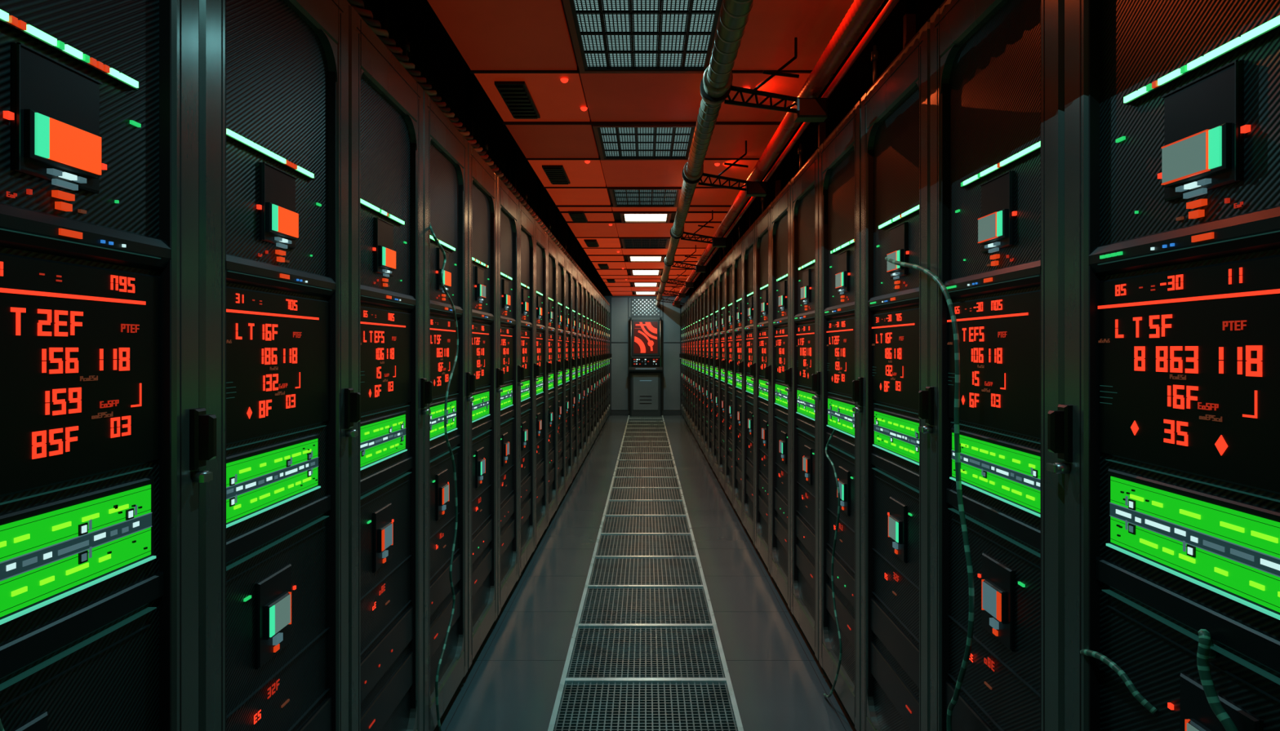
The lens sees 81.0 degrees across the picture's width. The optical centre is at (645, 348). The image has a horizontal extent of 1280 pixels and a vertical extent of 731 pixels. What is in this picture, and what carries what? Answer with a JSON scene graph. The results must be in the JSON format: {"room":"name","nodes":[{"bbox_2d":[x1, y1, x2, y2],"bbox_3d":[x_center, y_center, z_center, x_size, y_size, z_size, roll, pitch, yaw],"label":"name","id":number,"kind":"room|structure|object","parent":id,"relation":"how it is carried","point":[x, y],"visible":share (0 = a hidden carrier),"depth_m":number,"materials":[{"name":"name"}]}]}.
{"room":"server room","nodes":[
{"label":"server room","id":0,"kind":"room"},
{"bbox_2d":[433,415,856,730],"bbox_3d":[0.000,1.407,7.010,3.560,0.126,16.220,0,0,0],"label":"floor","id":1,"kind":"structure","parent":0,"point":[512,682],"depth_m":3.68,"materials":[{"name":"black metal"}]},
{"bbox_2d":[0,0,216,730],"bbox_3d":[-1.194,0.255,0.900,1.032,2.190,0.597,0,0,0],"label":"rack","id":2,"kind":"object","parent":1,"relation":"on","point":[105,437],"visible":1,"depth_m":0.99,"materials":[{"name":"black metal"}]},
{"bbox_2d":[0,720,4,730],"bbox_3d":[-0.718,0.482,0.815,0.034,0.337,0.045,0,0,0],"label":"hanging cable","id":3,"kind":"object","parent":2,"relation":"hanging from","point":[2,729],"visible":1,"depth_m":0.82,"materials":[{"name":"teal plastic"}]},
{"bbox_2d":[375,0,602,294],"bbox_3d":[-0.978,-1.194,7.250,0.285,0.709,15.500,0,0,0],"label":"cable tray","id":4,"kind":"object","parent":2,"relation":"on","point":[381,6],"visible":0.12,"depth_m":3.62,"materials":[{"name":"black metal"}]},
{"bbox_2d":[198,0,360,730],"bbox_3d":[-1.194,0.255,1.500,1.032,2.190,0.597,0,0,0],"label":"rack","id":5,"kind":"object","parent":1,"relation":"on","point":[273,74],"visible":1,"depth_m":1.46,"materials":[{"name":"black metal"}]},
{"bbox_2d":[346,0,609,306],"bbox_3d":[-0.735,-0.866,7.231,0.048,0.048,15.469,0,0,0],"label":"cable bundle","id":6,"kind":"object","parent":5,"relation":"on","point":[375,25],"visible":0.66,"depth_m":2.62,"materials":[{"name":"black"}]},
{"bbox_2d":[348,3,432,730],"bbox_3d":[-1.194,0.255,2.100,1.032,2.190,0.597,0,0,0],"label":"rack","id":7,"kind":"object","parent":1,"relation":"on","point":[385,102],"visible":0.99,"depth_m":2.08,"materials":[{"name":"black metal"}]},
{"bbox_2d":[422,89,475,730],"bbox_3d":[-1.194,0.255,2.700,1.032,2.190,0.597,0,0,0],"label":"rack","id":8,"kind":"object","parent":1,"relation":"on","point":[445,149],"visible":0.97,"depth_m":2.67,"materials":[{"name":"black metal"}]},
{"bbox_2d":[429,224,458,730],"bbox_3d":[-0.706,0.460,2.595,0.045,1.767,0.311,0,0,0],"label":"hanging cable","id":9,"kind":"object","parent":8,"relation":"hanging from","point":[430,227],"visible":0.99,"depth_m":2.63,"materials":[{"name":"teal plastic"}]},
{"bbox_2d":[467,142,503,669],"bbox_3d":[-1.194,0.255,3.300,1.032,2.190,0.597,0,0,0],"label":"rack","id":10,"kind":"object","parent":1,"relation":"on","point":[482,180],"visible":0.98,"depth_m":3.31,"materials":[{"name":"black metal"}]},
{"bbox_2d":[497,176,524,616],"bbox_3d":[-1.194,0.255,3.900,1.032,2.190,0.597,0,0,0],"label":"rack","id":11,"kind":"object","parent":1,"relation":"on","point":[507,202],"visible":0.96,"depth_m":3.91,"materials":[{"name":"black metal"}]},
{"bbox_2d":[518,200,539,577],"bbox_3d":[-1.194,0.255,4.500,1.032,2.190,0.597,0,0,0],"label":"rack","id":12,"kind":"object","parent":1,"relation":"on","point":[526,221],"visible":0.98,"depth_m":4.54,"materials":[{"name":"black metal"}]},
{"bbox_2d":[534,219,551,549],"bbox_3d":[-1.194,0.255,5.100,1.032,2.190,0.597,0,0,0],"label":"rack","id":13,"kind":"object","parent":1,"relation":"on","point":[540,236],"visible":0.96,"depth_m":5.17,"materials":[{"name":"black metal"}]},
{"bbox_2d":[545,231,560,527],"bbox_3d":[-1.194,0.255,5.700,1.032,2.190,0.597,0,0,0],"label":"rack","id":14,"kind":"object","parent":1,"relation":"on","point":[551,245],"visible":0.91,"depth_m":5.75,"materials":[{"name":"black metal"}]},
{"bbox_2d":[556,245,568,509],"bbox_3d":[-1.194,0.255,6.300,1.032,2.190,0.597,0,0,0],"label":"rack","id":15,"kind":"object","parent":1,"relation":"on","point":[560,255],"visible":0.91,"depth_m":6.41,"materials":[{"name":"black metal"}]},
{"bbox_2d":[564,254,574,494],"bbox_3d":[-1.194,0.255,6.900,1.032,2.190,0.597,0,0,0],"label":"rack","id":16,"kind":"object","parent":1,"relation":"on","point":[567,262],"visible":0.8,"depth_m":7.02,"materials":[{"name":"black metal"}]},
{"bbox_2d":[571,262,580,482],"bbox_3d":[-1.194,0.255,7.500,1.032,2.190,0.597,0,0,0],"label":"rack","id":17,"kind":"object","parent":1,"relation":"on","point":[574,270],"visible":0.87,"depth_m":7.61,"materials":[{"name":"black metal"}]},
{"bbox_2d":[577,269,585,471],"bbox_3d":[-1.194,0.255,8.100,1.032,2.190,0.597,0,0,0],"label":"rack","id":18,"kind":"object","parent":1,"relation":"on","point":[579,274],"visible":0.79,"depth_m":8.22,"materials":[{"name":"black metal"}]},
{"bbox_2d":[582,275,589,463],"bbox_3d":[-1.194,0.255,8.700,1.032,2.190,0.597,0,0,0],"label":"rack","id":19,"kind":"object","parent":1,"relation":"on","point":[584,280],"visible":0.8,"depth_m":8.81,"materials":[{"name":"black metal"}]},
{"bbox_2d":[585,278,592,455],"bbox_3d":[-1.194,0.255,9.300,1.032,2.190,0.597,0,0,0],"label":"rack","id":20,"kind":"object","parent":1,"relation":"on","point":[588,284],"visible":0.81,"depth_m":9.44,"materials":[{"name":"black metal"}]},
{"bbox_2d":[590,284,595,448],"bbox_3d":[-1.194,0.255,9.900,1.032,2.190,0.597,0,0,0],"label":"rack","id":21,"kind":"object","parent":1,"relation":"on","point":[591,286],"visible":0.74,"depth_m":10.08,"materials":[{"name":"black metal"}]},
{"bbox_2d":[593,288,598,442],"bbox_3d":[-1.194,0.255,10.500,1.032,2.190,0.597,0,0,0],"label":"rack","id":22,"kind":"object","parent":1,"relation":"on","point":[594,290],"visible":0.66,"depth_m":10.72,"materials":[{"name":"black metal"}]},
{"bbox_2d":[596,292,600,435],"bbox_3d":[-1.194,0.255,11.100,1.032,2.190,0.597,0,0,0],"label":"rack","id":23,"kind":"object","parent":1,"relation":"on","point":[597,294],"visible":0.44,"depth_m":11.32,"materials":[{"name":"black metal"}]},
{"bbox_2d":[599,294,603,431],"bbox_3d":[-1.194,0.255,11.700,1.032,2.190,0.597,0,0,0],"label":"rack","id":24,"kind":"object","parent":1,"relation":"on","point":[600,297],"visible":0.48,"depth_m":11.92,"materials":[{"name":"black metal"}]},
{"bbox_2d":[601,297,605,427],"bbox_3d":[-1.194,0.255,12.300,1.032,2.190,0.597,0,0,0],"label":"rack","id":25,"kind":"object","parent":1,"relation":"on","point":[604,356],"visible":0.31,"depth_m":12.53,"materials":[{"name":"black metal"}]},
{"bbox_2d":[603,299,607,424],"bbox_3d":[-1.194,0.255,12.900,1.032,2.190,0.597,0,0,0],"label":"rack","id":26,"kind":"object","parent":1,"relation":"on","point":[604,301],"visible":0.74,"depth_m":13.12,"materials":[{"name":"black metal"}]},
{"bbox_2d":[605,302,608,420],"bbox_3d":[-1.194,0.255,13.500,1.032,2.190,0.597,0,0,0],"label":"rack","id":27,"kind":"object","parent":1,"relation":"on","point":[606,303],"visible":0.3,"depth_m":13.72,"materials":[{"name":"black metal"}]},
{"bbox_2d":[607,304,610,417],"bbox_3d":[-1.194,0.255,14.100,1.032,2.190,0.597,0,0,0],"label":"rack","id":28,"kind":"object","parent":1,"relation":"on","point":[607,304],"visible":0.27,"depth_m":14.33,"materials":[{"name":"black metal"}]},
{"bbox_2d":[608,306,611,413],"bbox_3d":[-1.194,0.255,14.700,1.032,2.190,0.597,0,0,0],"label":"rack","id":29,"kind":"object","parent":1,"relation":"on","point":[609,306],"visible":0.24,"depth_m":14.97,"materials":[{"name":"black metal"}]},
{"bbox_2d":[628,317,662,416],"bbox_3d":[0.000,0.370,14.919,0.660,1.960,0.359,0,0,0],"label":"kiosk","id":30,"kind":"object","parent":1,"relation":"on","point":[645,370],"visible":1,"depth_m":14.87,"materials":[{"name":"grey metal"}]},
{"bbox_2d":[679,306,682,413],"bbox_3d":[1.194,0.255,14.781,1.032,2.190,0.598,0,0,0],"label":"rack","id":31,"kind":"object","parent":1,"relation":"on","point":[682,306],"visible":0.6,"depth_m":15.01,"materials":[{"name":"black metal"}]},
{"bbox_2d":[680,304,684,417],"bbox_3d":[1.194,0.255,14.181,1.032,2.190,0.598,0,0,0],"label":"rack","id":32,"kind":"object","parent":1,"relation":"on","point":[683,304],"visible":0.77,"depth_m":14.40,"materials":[{"name":"black metal"}]},
{"bbox_2d":[682,301,686,420],"bbox_3d":[1.194,0.255,13.581,1.032,2.190,0.598,0,0,0],"label":"rack","id":33,"kind":"object","parent":1,"relation":"on","point":[686,301],"visible":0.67,"depth_m":13.80,"materials":[{"name":"black metal"}]},
{"bbox_2d":[684,300,687,422],"bbox_3d":[1.194,0.255,12.981,1.032,2.190,0.598,0,0,0],"label":"rack","id":34,"kind":"object","parent":1,"relation":"on","point":[686,300],"visible":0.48,"depth_m":13.20,"materials":[{"name":"black metal"}]},
{"bbox_2d":[685,297,689,427],"bbox_3d":[1.194,0.255,12.381,1.032,2.190,0.598,0,0,0],"label":"rack","id":35,"kind":"object","parent":1,"relation":"on","point":[688,300],"visible":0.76,"depth_m":12.61,"materials":[{"name":"black metal"}]},
{"bbox_2d":[688,294,692,431],"bbox_3d":[1.194,0.255,11.781,1.032,2.190,0.598,0,0,0],"label":"rack","id":36,"kind":"object","parent":1,"relation":"on","point":[691,297],"visible":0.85,"depth_m":11.98,"materials":[{"name":"black metal"}]},
{"bbox_2d":[689,292,694,435],"bbox_3d":[1.194,0.255,11.181,1.032,2.190,0.598,0,0,0],"label":"rack","id":37,"kind":"object","parent":1,"relation":"on","point":[693,294],"visible":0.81,"depth_m":11.38,"materials":[{"name":"black metal"}]},
{"bbox_2d":[692,288,697,440],"bbox_3d":[1.194,0.255,10.581,1.032,2.190,0.598,0,0,0],"label":"rack","id":38,"kind":"object","parent":1,"relation":"on","point":[695,291],"visible":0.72,"depth_m":10.79,"materials":[{"name":"black metal"}]},
{"bbox_2d":[695,285,700,446],"bbox_3d":[1.194,0.255,9.981,1.032,2.190,0.598,0,0,0],"label":"rack","id":39,"kind":"object","parent":1,"relation":"on","point":[699,287],"visible":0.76,"depth_m":10.20,"materials":[{"name":"black metal"}]},
{"bbox_2d":[697,280,704,454],"bbox_3d":[1.194,0.255,9.381,1.032,2.190,0.598,0,0,0],"label":"rack","id":40,"kind":"object","parent":1,"relation":"on","point":[702,285],"visible":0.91,"depth_m":9.57,"materials":[{"name":"black metal"}]},
{"bbox_2d":[702,275,708,462],"bbox_3d":[1.194,0.255,8.781,1.032,2.190,0.598,0,0,0],"label":"rack","id":41,"kind":"object","parent":1,"relation":"on","point":[706,281],"visible":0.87,"depth_m":8.93,"materials":[{"name":"black metal"}]},
{"bbox_2d":[706,270,713,471],"bbox_3d":[1.194,0.255,8.181,1.032,2.190,0.598,0,0,0],"label":"rack","id":42,"kind":"object","parent":1,"relation":"on","point":[711,275],"visible":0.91,"depth_m":8.33,"materials":[{"name":"black metal"}]},
{"bbox_2d":[710,263,719,480],"bbox_3d":[1.194,0.255,7.581,1.032,2.190,0.598,0,0,0],"label":"rack","id":43,"kind":"object","parent":1,"relation":"on","point":[716,271],"visible":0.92,"depth_m":7.69,"materials":[{"name":"black metal"}]},
{"bbox_2d":[715,256,725,493],"bbox_3d":[1.194,0.255,6.981,1.032,2.190,0.598,0,0,0],"label":"rack","id":44,"kind":"object","parent":1,"relation":"on","point":[722,264],"visible":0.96,"depth_m":7.09,"materials":[{"name":"black metal"}]},
{"bbox_2d":[721,247,733,506],"bbox_3d":[1.194,0.255,6.381,1.032,2.190,0.598,0,0,0],"label":"rack","id":45,"kind":"object","parent":1,"relation":"on","point":[729,256],"visible":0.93,"depth_m":6.49,"materials":[{"name":"black metal"}]},
{"bbox_2d":[729,235,742,524],"bbox_3d":[1.194,0.255,5.781,1.032,2.190,0.598,0,0,0],"label":"rack","id":46,"kind":"object","parent":1,"relation":"on","point":[738,247],"visible":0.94,"depth_m":5.90,"materials":[{"name":"black metal"}]},
{"bbox_2d":[738,222,755,546],"bbox_3d":[1.194,0.255,5.181,1.032,2.190,0.598,0,0,0],"label":"rack","id":47,"kind":"object","parent":1,"relation":"on","point":[748,237],"visible":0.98,"depth_m":5.25,"materials":[{"name":"black metal"}]},
{"bbox_2d":[760,196,764,213],"bbox_3d":[0.765,-0.925,4.900,0.026,0.170,0.026,0,0,22],"label":"rod","id":48,"kind":"object","parent":47,"relation":"on","point":[762,198],"visible":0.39,"depth_m":4.89,"materials":[{"name":"grey metal"}]},
{"bbox_2d":[750,204,770,573],"bbox_3d":[1.194,0.255,4.581,1.032,2.190,0.598,0,0,0],"label":"rack","id":49,"kind":"object","parent":1,"relation":"on","point":[762,224],"visible":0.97,"depth_m":4.64,"materials":[{"name":"black metal"}]},
{"bbox_2d":[764,179,791,610],"bbox_3d":[1.194,0.255,3.981,1.032,2.190,0.598,0,0,0],"label":"rack","id":50,"kind":"object","parent":1,"relation":"on","point":[780,206],"visible":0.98,"depth_m":4.01,"materials":[{"name":"black metal"}]},
{"bbox_2d":[798,143,803,169],"bbox_3d":[0.765,-0.925,3.700,0.026,0.170,0.026,0,0,22],"label":"rod","id":51,"kind":"object","parent":50,"relation":"on","point":[800,148],"visible":0.51,"depth_m":3.69,"materials":[{"name":"grey metal"}]},
{"bbox_2d":[784,147,818,661],"bbox_3d":[1.194,0.255,3.381,1.032,2.190,0.598,0,0,0],"label":"rack","id":52,"kind":"object","parent":1,"relation":"on","point":[805,184],"visible":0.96,"depth_m":3.40,"materials":[{"name":"black metal"}]},
{"bbox_2d":[811,97,861,730],"bbox_3d":[1.194,0.255,2.781,1.032,2.190,0.598,0,0,0],"label":"rack","id":53,"kind":"object","parent":1,"relation":"on","point":[840,153],"visible":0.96,"depth_m":2.76,"materials":[{"name":"black metal"}]},
{"bbox_2d":[822,427,841,697],"bbox_3d":[0.706,0.821,2.774,0.044,1.045,0.255,0,0,0],"label":"hanging cable","id":54,"kind":"object","parent":53,"relation":"hanging from","point":[834,430],"visible":1,"depth_m":2.72,"materials":[{"name":"teal plastic"}]},
{"bbox_2d":[871,44,879,83],"bbox_3d":[0.765,-0.925,2.500,0.026,0.170,0.026,0,0,22],"label":"rod","id":55,"kind":"object","parent":53,"relation":"on","point":[874,54],"visible":0.51,"depth_m":2.49,"materials":[{"name":"grey metal"}]},
{"bbox_2d":[852,17,930,730],"bbox_3d":[1.194,0.255,2.181,1.032,2.190,0.598,0,0,0],"label":"rack","id":56,"kind":"object","parent":1,"relation":"on","point":[895,109],"visible":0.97,"depth_m":2.15,"materials":[{"name":"black metal"}]},
{"bbox_2d":[884,256,974,730],"bbox_3d":[0.695,0.532,1.917,0.037,1.616,0.671,0,0,3],"label":"hanging cable","id":57,"kind":"object","parent":56,"relation":"hanging from","point":[953,703],"visible":0.99,"depth_m":1.65,"materials":[{"name":"teal plastic"}]},
{"bbox_2d":[918,0,1064,730],"bbox_3d":[1.194,0.255,1.581,1.032,2.190,0.598,0,0,0],"label":"rack","id":58,"kind":"object","parent":1,"relation":"on","point":[997,66],"visible":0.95,"depth_m":1.54,"materials":[{"name":"black metal"}]},
{"bbox_2d":[1046,0,1279,730],"bbox_3d":[1.194,0.255,0.981,1.032,2.190,0.598,0,0,0],"label":"rack","id":59,"kind":"object","parent":1,"relation":"on","point":[1166,433],"visible":1,"depth_m":1.03,"materials":[{"name":"black metal"}]},
{"bbox_2d":[688,0,915,297],"bbox_3d":[0.978,-1.194,7.250,0.285,0.709,15.500,0,0,0],"label":"cable tray","id":60,"kind":"object","parent":59,"relation":"on","point":[908,6],"visible":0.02,"depth_m":3.60,"materials":[{"name":"black metal"}]},
{"bbox_2d":[1080,649,1157,715],"bbox_3d":[0.719,0.500,1.153,0.027,0.048,0.173,0,0,0],"label":"hanging cable","id":61,"kind":"object","parent":59,"relation":"attached to","point":[1107,661],"visible":0.98,"depth_m":1.11,"materials":[{"name":"teal plastic"}]},
{"bbox_2d":[1196,629,1238,730],"bbox_3d":[0.716,0.554,0.927,0.037,0.394,0.087,0,0,0],"label":"hanging cable","id":62,"kind":"object","parent":59,"relation":"hanging from","point":[1204,653],"visible":1,"depth_m":0.94,"materials":[{"name":"teal plastic"}]},
{"bbox_2d":[583,271,711,415],"bbox_3d":[0.000,-0.100,15.160,3.800,2.900,0.120,0,0,0],"label":"wall","id":63,"kind":"structure","parent":0,"point":[620,306],"depth_m":15.10,"materials":[{"name":"grey metal"}]},
{"bbox_2d":[631,298,660,315],"bbox_3d":[0.000,-0.830,15.091,0.600,0.360,0.016,0,0,0],"label":"air vent","id":64,"kind":"object","parent":63,"relation":"in","point":[639,307],"visible":0.93,"depth_m":15.08,"materials":[{"name":"grey metal"}]},
{"bbox_2d":[610,411,680,415],"bbox_3d":[0.000,1.305,15.092,1.400,0.090,0.014,0,0,0],"label":"baseboard","id":65,"kind":"structure","parent":63,"relation":"attached to","point":[612,413],"depth_m":15.08,"materials":[{"name":"grey metal"}]},
{"bbox_2d":[679,0,899,301],"bbox_3d":[0.628,-0.909,7.040,0.035,0.060,16.080,0,0,0],"label":"conduit","id":66,"kind":"object","parent":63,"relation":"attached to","point":[891,4],"visible":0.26,"depth_m":2.46,"materials":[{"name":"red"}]},
{"bbox_2d":[355,0,945,296],"bbox_3d":[0.000,-1.351,7.010,3.800,0.598,16.220,0,0,0],"label":"ceiling","id":67,"kind":"structure","parent":0,"point":[530,42],"depth_m":3.58,"materials":[{"name":"red"}]},
{"bbox_2d":[494,81,540,119],"bbox_3d":[-0.540,-1.050,3.190,0.120,0.020,0.440,0,0,0],"label":"ceiling vent","id":68,"kind":"object","parent":67,"relation":"in","point":[516,95],"visible":1,"depth_m":3.13,"materials":[{"name":"black metal"}]},
{"bbox_2d":[542,164,570,184],"bbox_3d":[-0.540,-1.050,4.550,0.120,0.020,0.440,0,0,0],"label":"ceiling vent","id":69,"kind":"object","parent":67,"relation":"in","point":[556,174],"visible":1,"depth_m":4.49,"materials":[{"name":"black metal"}]},
{"bbox_2d":[560,78,568,83],"bbox_3d":[-0.320,-1.052,2.950,0.032,0.014,0.032,0,0,0],"label":"recessed light","id":70,"kind":"object","parent":67,"relation":"in","point":[562,80],"visible":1,"depth_m":2.94,"materials":[{"name":"red"}]},
{"bbox_2d":[568,211,587,222],"bbox_3d":[-0.540,-1.050,6.000,0.120,0.020,0.440,0,0,0],"label":"ceiling vent","id":71,"kind":"object","parent":67,"relation":"in","point":[576,216],"visible":1,"depth_m":5.93,"materials":[{"name":"black metal"}]},
{"bbox_2d":[580,106,587,111],"bbox_3d":[-0.272,-1.052,3.300,0.032,0.014,0.032,0,0,0],"label":"recessed light","id":72,"kind":"object","parent":67,"relation":"in","point":[583,108],"visible":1,"depth_m":3.29,"materials":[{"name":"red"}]},
{"bbox_2d":[583,239,599,247],"bbox_3d":[-0.540,-1.050,7.500,0.120,0.020,0.440,0,0,0],"label":"ceiling vent","id":73,"kind":"object","parent":67,"relation":"in","point":[589,242],"visible":1,"depth_m":7.42,"materials":[{"name":"black metal"}]},
{"bbox_2d":[597,263,608,269],"bbox_3d":[-0.540,-1.050,9.600,0.120,0.020,0.440,0,0,0],"label":"ceiling vent","id":74,"kind":"object","parent":67,"relation":"in","point":[602,266],"visible":1,"depth_m":9.50,"materials":[{"name":"black metal"}]},
{"bbox_2d":[606,279,615,283],"bbox_3d":[-0.540,-1.050,11.700,0.120,0.020,0.440,0,0,0],"label":"ceiling vent","id":75,"kind":"object","parent":67,"relation":"in","point":[609,281],"visible":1,"depth_m":11.57,"materials":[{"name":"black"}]},
{"bbox_2d":[562,0,723,73],"bbox_3d":[0.000,-1.061,2.515,0.500,0.028,0.670,0,0,0],"label":"ceiling vent","id":76,"kind":"object","parent":67,"relation":"in","point":[608,36],"visible":0.98,"depth_m":2.51,"materials":[{"name":"grey metal"}]},
{"bbox_2d":[592,124,695,160],"bbox_3d":[0.000,-1.061,3.850,0.500,0.028,0.640,0,0,0],"label":"ceiling vent","id":77,"kind":"object","parent":67,"relation":"in","point":[614,142],"visible":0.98,"depth_m":3.84,"materials":[{"name":"grey metal"}]},
{"bbox_2d":[608,188,681,207],"bbox_3d":[0.000,-1.061,5.245,0.480,0.028,0.630,0,0,0],"label":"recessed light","id":78,"kind":"object","parent":67,"relation":"in","point":[620,197],"visible":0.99,"depth_m":5.24,"materials":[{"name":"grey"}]},
{"bbox_2d":[619,213,671,223],"bbox_3d":[0.000,-1.061,6.045,0.400,0.028,0.450,0,0,0],"label":"ceiling lamp","id":79,"kind":"object","parent":67,"relation":"attached to","point":[626,218],"depth_m":6.10,"materials":[{"name":"white plastic"}]},
{"bbox_2d":[626,256,664,262],"bbox_3d":[0.000,-1.061,8.825,0.420,0.028,0.590,0,0,0],"label":"ceiling lamp","id":80,"kind":"object","parent":67,"relation":"attached to","point":[630,259],"depth_m":8.90,"materials":[{"name":"white plastic"}]},
{"bbox_2d":[630,270,661,275],"bbox_3d":[0.000,-1.061,10.425,0.420,0.028,0.790,0,0,0],"label":"ceiling lamp","id":81,"kind":"object","parent":67,"relation":"attached to","point":[633,273],"depth_m":10.53,"materials":[{"name":"white plastic"}]},
{"bbox_2d":[632,282,658,287],"bbox_3d":[0.000,-1.061,12.400,0.420,0.028,0.840,0,0,0],"label":"ceiling lamp","id":82,"kind":"object","parent":67,"relation":"attached to","point":[635,284],"depth_m":12.41,"materials":[{"name":"white plastic"}]},
{"bbox_2d":[634,291,657,295],"bbox_3d":[0.000,-1.061,14.300,0.420,0.028,0.840,0,0,0],"label":"ceiling lamp","id":83,"kind":"object","parent":67,"relation":"attached to","point":[637,293],"depth_m":14.43,"materials":[{"name":"white plastic"}]},
{"bbox_2d":[621,238,670,248],"bbox_3d":[0.000,-1.061,7.515,0.470,0.028,0.730,0,0,0],"label":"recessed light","id":84,"kind":"object","parent":67,"relation":"in","point":[628,243],"visible":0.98,"depth_m":7.57,"materials":[{"name":"brown metal"}]},
{"bbox_2d":[656,293,679,305],"bbox_3d":[0.394,-0.907,13.220,0.422,0.275,0.060,0,0,0],"label":"bracket","id":85,"kind":"object","parent":67,"relation":"attached to","point":[676,303],"visible":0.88,"depth_m":13.21,"materials":[{"name":"black metal"}]},
{"bbox_2d":[657,280,685,297],"bbox_3d":[0.394,-0.907,11.370,0.422,0.275,0.060,0,0,0],"label":"bracket","id":86,"kind":"object","parent":67,"relation":"attached to","point":[681,295],"visible":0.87,"depth_m":11.36,"materials":[{"name":"black metal"}]},
{"bbox_2d":[660,271,693,288],"bbox_3d":[0.394,-0.907,9.470,0.422,0.275,0.060,0,0,0],"label":"bracket","id":87,"kind":"object","parent":67,"relation":"attached to","point":[688,285],"visible":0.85,"depth_m":9.46,"materials":[{"name":"black metal"}]},
{"bbox_2d":[663,244,706,272],"bbox_3d":[0.394,-0.907,7.570,0.422,0.275,0.060,0,0,0],"label":"bracket","id":88,"kind":"object","parent":67,"relation":"attached to","point":[699,268],"visible":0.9,"depth_m":7.56,"materials":[{"name":"black metal"}]},
{"bbox_2d":[670,210,725,247],"bbox_3d":[0.394,-0.907,5.670,0.422,0.275,0.060,0,0,0],"label":"bracket","id":89,"kind":"object","parent":67,"relation":"attached to","point":[716,242],"visible":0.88,"depth_m":5.66,"materials":[{"name":"black metal"}]},
{"bbox_2d":[681,140,766,196],"bbox_3d":[0.394,-0.907,3.770,0.422,0.275,0.060,0,0,0],"label":"bracket","id":90,"kind":"object","parent":67,"relation":"attached to","point":[753,188],"visible":0.88,"depth_m":3.77,"materials":[{"name":"black"}]},
{"bbox_2d":[699,37,827,122],"bbox_3d":[0.394,-0.907,2.520,0.422,0.275,0.060,0,0,0],"label":"bracket","id":91,"kind":"object","parent":67,"relation":"attached to","point":[806,109],"visible":0.88,"depth_m":2.52,"materials":[{"name":"black"}]},
{"bbox_3d":[0.394,-0.907,1.220,0.422,0.275,0.060,0,0,0],"label":"bracket","id":92,"kind":"object","parent":67,"relation":"attached to","visible":0},
{"bbox_2d":[655,0,753,306],"bbox_3d":[0.235,-0.880,7.040,0.098,0.098,16.080,0,0,0],"label":"ceiling pipe","id":93,"kind":"object","parent":92,"relation":"attached to","point":[717,77],"visible":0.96,"depth_m":2.50,"materials":[{"name":"grey metal"}]},
{"bbox_2d":[672,0,884,306],"bbox_3d":[0.565,-0.880,7.015,0.066,0.064,16.030,0,0,0],"label":"conduit","id":94,"kind":"object","parent":92,"relation":"attached to","point":[860,13],"visible":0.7,"depth_m":2.43,"materials":[{"name":"red metal"}]}
]}

